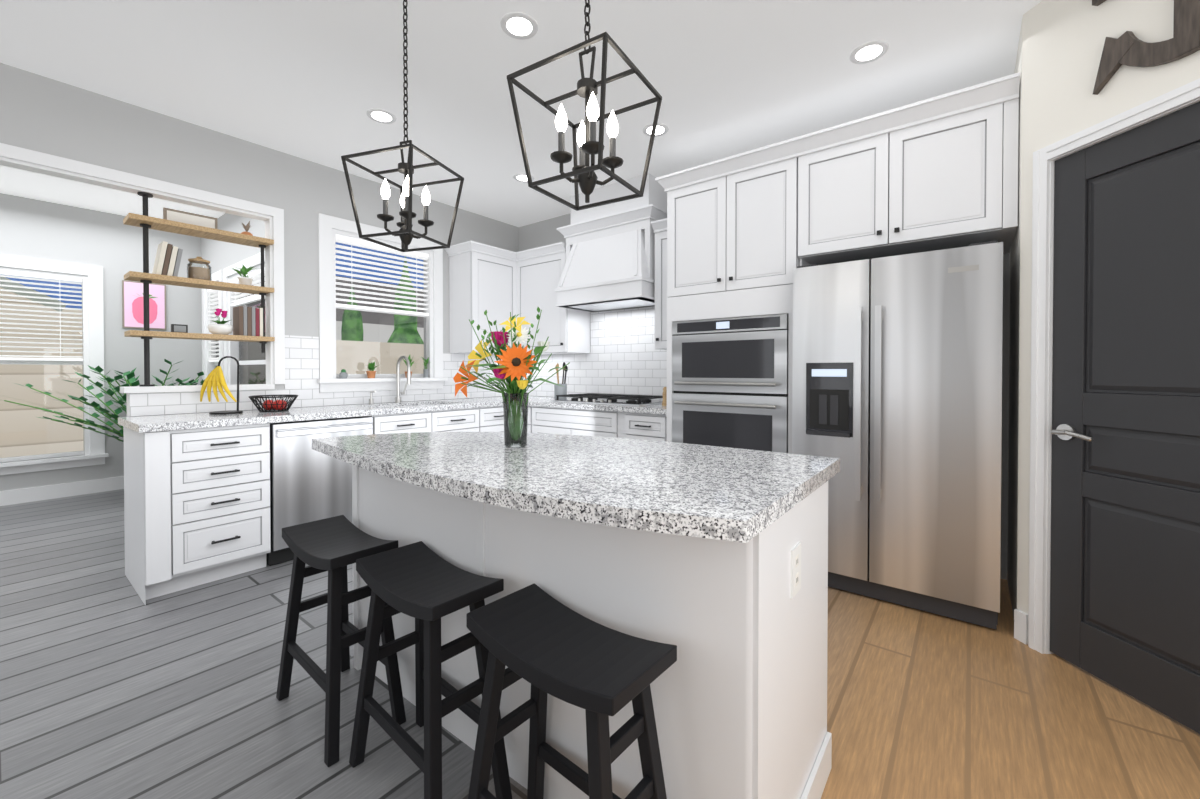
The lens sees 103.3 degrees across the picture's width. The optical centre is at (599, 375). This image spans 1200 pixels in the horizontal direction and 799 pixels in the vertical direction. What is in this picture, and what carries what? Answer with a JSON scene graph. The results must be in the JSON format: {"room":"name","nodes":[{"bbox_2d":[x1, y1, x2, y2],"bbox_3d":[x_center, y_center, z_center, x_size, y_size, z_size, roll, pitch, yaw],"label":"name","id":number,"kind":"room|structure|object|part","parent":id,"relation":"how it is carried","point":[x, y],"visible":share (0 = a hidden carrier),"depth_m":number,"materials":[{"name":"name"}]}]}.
{"room":"kitchen","nodes":[
{"label":"kitchen","id":0,"kind":"room"},
{"bbox_2d":[0,193,264,490],"bbox_3d":[-4.353,-0.225,3.303,2.870,2.780,3.250,0,1,38],"label":"wall","id":1,"kind":"structure","parent":0,"point":[29,228],"depth_m":4.76,"materials":[{"name":"grey paint"}]},
{"bbox_2d":[0,255,108,474],"bbox_3d":[-5.331,-0.097,4.250,0.165,1.955,1.275,0,1,38],"label":"window","id":2,"kind":"structure","parent":1,"relation":"in","point":[91,277],"depth_m":4.53,"materials":[{"name":"white"}]},
{"bbox_2d":[122,280,165,329],"bbox_3d":[-4.741,-0.732,4.947,0.024,0.480,0.330,0,1,38],"label":"picture","id":3,"kind":"object","parent":1,"relation":"attached to","point":[132,291],"visible":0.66,"depth_m":4.92,"materials":[{"name":"pink paper"}]},
{"bbox_2d":[202,251,265,384],"bbox_3d":[-3.549,-0.096,4.634,2.120,1.945,0.165,0,1,38],"label":"window","id":4,"kind":"structure","parent":1,"relation":"in","point":[252,363],"depth_m":4.70,"materials":[{"name":"white glass"}]},
{"bbox_2d":[0,476,1027,643],"bbox_3d":[-2.098,1.095,3.795,8.270,0.130,2.591,0,1,6],"label":"trim","id":5,"kind":"structure","parent":1,"relation":"attached to","point":[8,497],"depth_m":4.42,"materials":[{"name":"white wood"}]},
{"bbox_3d":[-2.219,1.109,2.526,7.007,0.130,4.430,0,1,38],"label":"baseboard","id":6,"kind":"part","parent":5,"relation":"part of","materials":[{"name":"white wood"}]},
{"bbox_2d":[0,63,518,416],"bbox_3d":[-2.804,-0.220,2.874,0.150,2.780,6.280,0,1,38],"label":"wall","id":7,"kind":"structure","parent":0,"point":[39,113],"depth_m":3.18,"materials":[{"name":"grey paint"}]},
{"bbox_2d":[0,143,284,383],"bbox_3d":[-3.104,-0.561,2.486,0.136,1.260,2.505,0,1,38],"label":"trim","id":8,"kind":"structure","parent":7,"relation":"attached to","point":[11,156],"depth_m":3.11,"materials":[{"name":"white wood"}]},
{"bbox_2d":[123,192,274,386],"bbox_3d":[-2.603,-0.526,3.127,0.200,1.175,0.732,0,1,38],"label":"shelf unit","id":9,"kind":"object","parent":7,"relation":"on","point":[248,325],"visible":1,"depth_m":3.06,"materials":[{"name":"wood"},{"name":"black metal"}]},
{"bbox_2d":[317,213,447,392],"bbox_3d":[-1.822,-0.560,4.051,0.194,1.365,1.110,0,1,38],"label":"kitchen window","id":10,"kind":"structure","parent":7,"relation":"in","point":[331,229],"depth_m":3.95,"materials":[{"name":"white paint"},{"name":"glass"}]},
{"bbox_2d":[0,0,1041,226],"bbox_3d":[-1.756,-1.631,2.040,8.500,0.060,6.280,0,1,38],"label":"ceiling","id":11,"kind":"structure","parent":0,"point":[298,78],"depth_m":2.52,"materials":[{"name":"white paint"}]},
{"bbox_2d":[341,0,463,251],"bbox_3d":[-0.772,-1.049,1.888,0.320,1.098,0.321,0,1,18],"label":"pendant lantern","id":12,"kind":"object","parent":11,"relation":"hanging from","point":[406,234],"visible":1,"depth_m":1.87,"materials":[{"name":"grey metal"}]},
{"bbox_2d":[507,0,661,210],"bbox_3d":[-0.036,-1.045,1.358,0.320,1.094,0.321,0,1,32],"label":"pendant lantern","id":13,"kind":"object","parent":11,"relation":"hanging from","point":[584,174],"visible":1,"depth_m":1.34,"materials":[{"name":"grey metal"}]},
{"bbox_2d":[0,489,1199,798],"bbox_3d":[-1.820,1.203,2.069,9.800,0.050,7.400,0,1,38],"label":"floor","id":14,"kind":"structure","parent":0,"point":[105,693],"depth_m":1.70,"materials":[{"name":"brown wood"}]},
{"bbox_2d":[4,359,203,441],"bbox_3d":[-4.441,0.498,4.306,1.055,1.314,1.340,0,1,38],"label":"plant","id":15,"kind":"object","parent":14,"relation":"on","point":[131,379],"visible":0.17,"depth_m":4.33,"materials":[{"name":"green plant"}]},
{"bbox_2d":[267,417,372,565],"bbox_3d":[-2.000,0.725,3.267,0.625,0.874,0.603,0,1,38],"label":"dishwasher","id":16,"kind":"object","parent":14,"relation":"on","point":[307,484],"visible":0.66,"depth_m":2.99,"materials":[{"name":"grey metal"}]},
{"bbox_2d":[276,515,405,766],"bbox_3d":[-0.926,0.870,1.682,0.482,0.624,0.249,1,1,40],"label":"stool","id":17,"kind":"object","parent":14,"relation":"on","point":[331,544],"visible":0.91,"depth_m":1.62,"materials":[{"name":"black paint"}]},
{"bbox_2d":[118,356,666,604],"bbox_3d":[-0.974,0.502,3.322,2.231,1.327,3.127,0,1,38],"label":"base cabinet","id":18,"kind":"object","parent":14,"relation":"on","point":[197,485],"visible":0.52,"depth_m":2.71,"materials":[{"name":"white wood"}]},
{"bbox_2d":[200,356,242,414],"bbox_3d":[-2.369,0.056,2.994,0.249,0.364,0.200,0,1,38],"label":"stand","id":19,"kind":"object","parent":18,"relation":"on","point":[215,379],"visible":1,"depth_m":2.96,"materials":[{"name":"yellow food"}]},
{"bbox_2d":[249,395,297,411],"bbox_3d":[-2.191,0.184,3.192,0.280,0.105,0.277,0,1,38],"label":"wire fruit basket","id":20,"kind":"object","parent":18,"relation":"on","point":[269,405],"visible":1,"depth_m":3.16,"materials":[{"name":"black metal"}]},
{"bbox_2d":[369,356,410,403],"bbox_3d":[-1.702,0.030,3.913,0.213,0.396,0.326,0,1,38],"label":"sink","id":21,"kind":"object","parent":18,"relation":"in","point":[397,399],"depth_m":4.01,"materials":[{"name":"silver metal"}]},
{"bbox_2d":[554,362,567,399],"bbox_3d":[-0.371,0.046,4.481,0.120,0.354,0.125,0,1,15],"label":"utensil crock","id":22,"kind":"object","parent":18,"relation":"on","point":[558,390],"visible":0.78,"depth_m":4.45,"materials":[{"name":"grey"}]},
{"bbox_2d":[551,393,662,405],"bbox_3d":[0.096,0.198,4.096,0.920,0.057,0.520,0,1,38],"label":"gas cooktop","id":23,"kind":"object","parent":18,"relation":"in","point":[588,398],"visible":0.98,"depth_m":3.96,"materials":[{"name":"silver metal"}]},
{"bbox_2d":[662,387,666,405],"bbox_3d":[0.509,0.157,3.691,0.056,0.147,0.056,0,1,38],"label":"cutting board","id":24,"kind":"object","parent":18,"relation":"on","point":[664,402],"visible":0.72,"depth_m":3.67,"materials":[{"name":"brown wood"}]},
{"bbox_2d":[349,541,511,798],"bbox_3d":[-0.506,0.873,1.387,0.482,0.624,0.249,1,1,41],"label":"stool","id":25,"kind":"object","parent":14,"relation":"on","point":[414,581],"visible":0.87,"depth_m":1.32,"materials":[{"name":"black paint"}]},
{"bbox_2d":[466,583,676,798],"bbox_3d":[-0.078,0.877,1.066,0.482,0.624,0.249,1,1,41],"label":"stool","id":26,"kind":"object","parent":14,"relation":"on","point":[568,656],"visible":1,"depth_m":1.03,"materials":[{"name":"black paint"}]},
{"bbox_2d":[312,432,839,798],"bbox_3d":[-0.224,0.717,1.642,1.735,0.932,0.900,0,1,38],"label":"kitchen island","id":27,"kind":"object","parent":14,"relation":"on","point":[717,554],"visible":0.6,"depth_m":1.17,"materials":[{"name":"stone"}]},
{"bbox_2d":[453,307,569,447],"bbox_3d":[-0.316,0.009,1.657,0.360,0.483,0.362,0,1,-21],"label":"vase","id":28,"kind":"object","parent":27,"relation":"on","point":[514,363],"visible":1,"depth_m":1.66,"materials":[{"name":"clear glass"}]},
{"bbox_2d":[655,72,1019,453],"bbox_3d":[1.358,-0.106,3.024,1.915,2.548,0.710,0,1,38],"label":"tall cabinet","id":29,"kind":"object","parent":14,"relation":"on","point":[940,172],"visible":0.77,"depth_m":2.69,"materials":[{"name":"white wood"}]},
{"bbox_2d":[672,314,787,452],"bbox_3d":[0.977,0.165,3.287,0.775,1.078,0.669,0,1,38],"label":"double wall oven","id":30,"kind":"object","parent":29,"relation":"in","point":[730,375],"visible":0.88,"depth_m":3.04,"materials":[{"name":"grey metal"}]},
{"bbox_2d":[792,241,1002,629],"bbox_3d":[1.666,0.270,2.696,0.910,1.780,0.805,0,1,38],"label":"refrigerator","id":31,"kind":"object","parent":14,"relation":"on","point":[897,365],"visible":0.95,"depth_m":2.36,"materials":[{"name":"grey metal"}]},
{"bbox_2d":[519,18,1022,617],"bbox_3d":[0.537,-0.229,3.722,4.320,2.780,0.830,0,1,38],"label":"wall","id":32,"kind":"structure","parent":0,"point":[542,233],"depth_m":2.60,"materials":[{"name":"grey paint"}]},
{"bbox_2d":[129,306,666,415],"bbox_3d":[-0.960,-0.183,3.337,2.236,0.833,3.080,0,1,38],"label":"backsplash","id":33,"kind":"structure","parent":32,"relation":"attached to","point":[623,358],"depth_m":4.25,"materials":[{"name":"tile"}]},
{"bbox_2d":[444,218,667,354],"bbox_3d":[-0.302,-0.711,4.169,2.231,0.991,0.940,0,1,38],"label":"upper cabinet","id":34,"kind":"object","parent":32,"relation":"attached to","point":[500,282],"visible":0.58,"depth_m":4.45,"materials":[{"name":"white wood"}]},
{"bbox_2d":[555,173,666,311],"bbox_3d":[0.118,-1.114,4.111,1.010,1.010,0.512,0,1,38],"label":"range hood","id":35,"kind":"object","parent":32,"relation":"attached to","point":[610,265],"visible":0.82,"depth_m":3.93,"materials":[{"name":"white wood"}]},
{"bbox_2d":[1017,0,1199,613],"bbox_3d":[0.942,-0.185,-0.478,0.843,2.780,5.580,0,1,29],"label":"wall","id":36,"kind":"structure","parent":0,"point":[1063,41],"depth_m":1.95,"materials":[{"name":"white paint"}]},
{"bbox_2d":[1028,78,1199,653],"bbox_3d":[1.953,0.112,1.605,0.696,2.143,0.696,0,1,38],"label":"door frame","id":37,"kind":"structure","parent":36,"relation":"attached to","point":[1044,159],"depth_m":2.01,"materials":[{"name":"white wood"}]},
{"bbox_2d":[1050,102,1199,733],"bbox_3d":[1.942,0.137,1.604,0.104,2.069,0.802,0,1,-7],"label":"pantry door","id":38,"kind":"structure","parent":36,"relation":"in","point":[1125,576],"depth_m":1.74,"materials":[{"name":"grey wood"}]},
{"bbox_2d":[1092,0,1199,94],"bbox_3d":[1.930,-1.311,1.554,0.026,0.510,0.540,0,1,-7],"label":"wall art","id":39,"kind":"object","parent":36,"relation":"attached to","point":[1128,50],"visible":1,"depth_m":1.64,"materials":[{"name":"brown wood"}]},
{"label":"outside","id":40,"kind":"structure","parent":0,"visible":0},
{"bbox_3d":[-17.352,1.383,13.572,35.960,0.050,60.000,0,1,38],"label":"ground","id":41,"kind":"structure","parent":40,"visible":0},
{"bbox_2d":[0,277,83,457],"bbox_3d":[-11.180,-1.450,8.379,4.045,5.724,9.538,0,1,38],"label":"neighboring house","id":42,"kind":"structure","parent":41,"relation":"on","point":[22,433],"depth_m":7.75,"materials":[{"name":"white"}]},
{"bbox_2d":[336,340,423,373],"bbox_3d":[-3.037,0.387,9.801,0.050,2.020,7.300,0,1,38],"label":"fence","id":43,"kind":"object","parent":41,"relation":"on","point":[354,357],"visible":0.02,"depth_m":8.53,"materials":[{"name":"white"}]},
{"bbox_2d":[336,276,423,341],"bbox_3d":[-9.911,-1.357,19.786,6.800,5.300,9.800,0,1,38],"label":"house","id":44,"kind":"structure","parent":41,"relation":"on","point":[377,327],"depth_m":17.64,"materials":[{"name":"white"}]},
{"bbox_2d":[341,257,423,343],"bbox_3d":[-3.820,-0.505,10.034,0.950,3.800,3.568,0,1,25],"label":"trees","id":45,"kind":"object","parent":41,"relation":"on","point":[405,327],"visible":0.2,"depth_m":9.36,"materials":[{"name":"green plant"}]}
]}

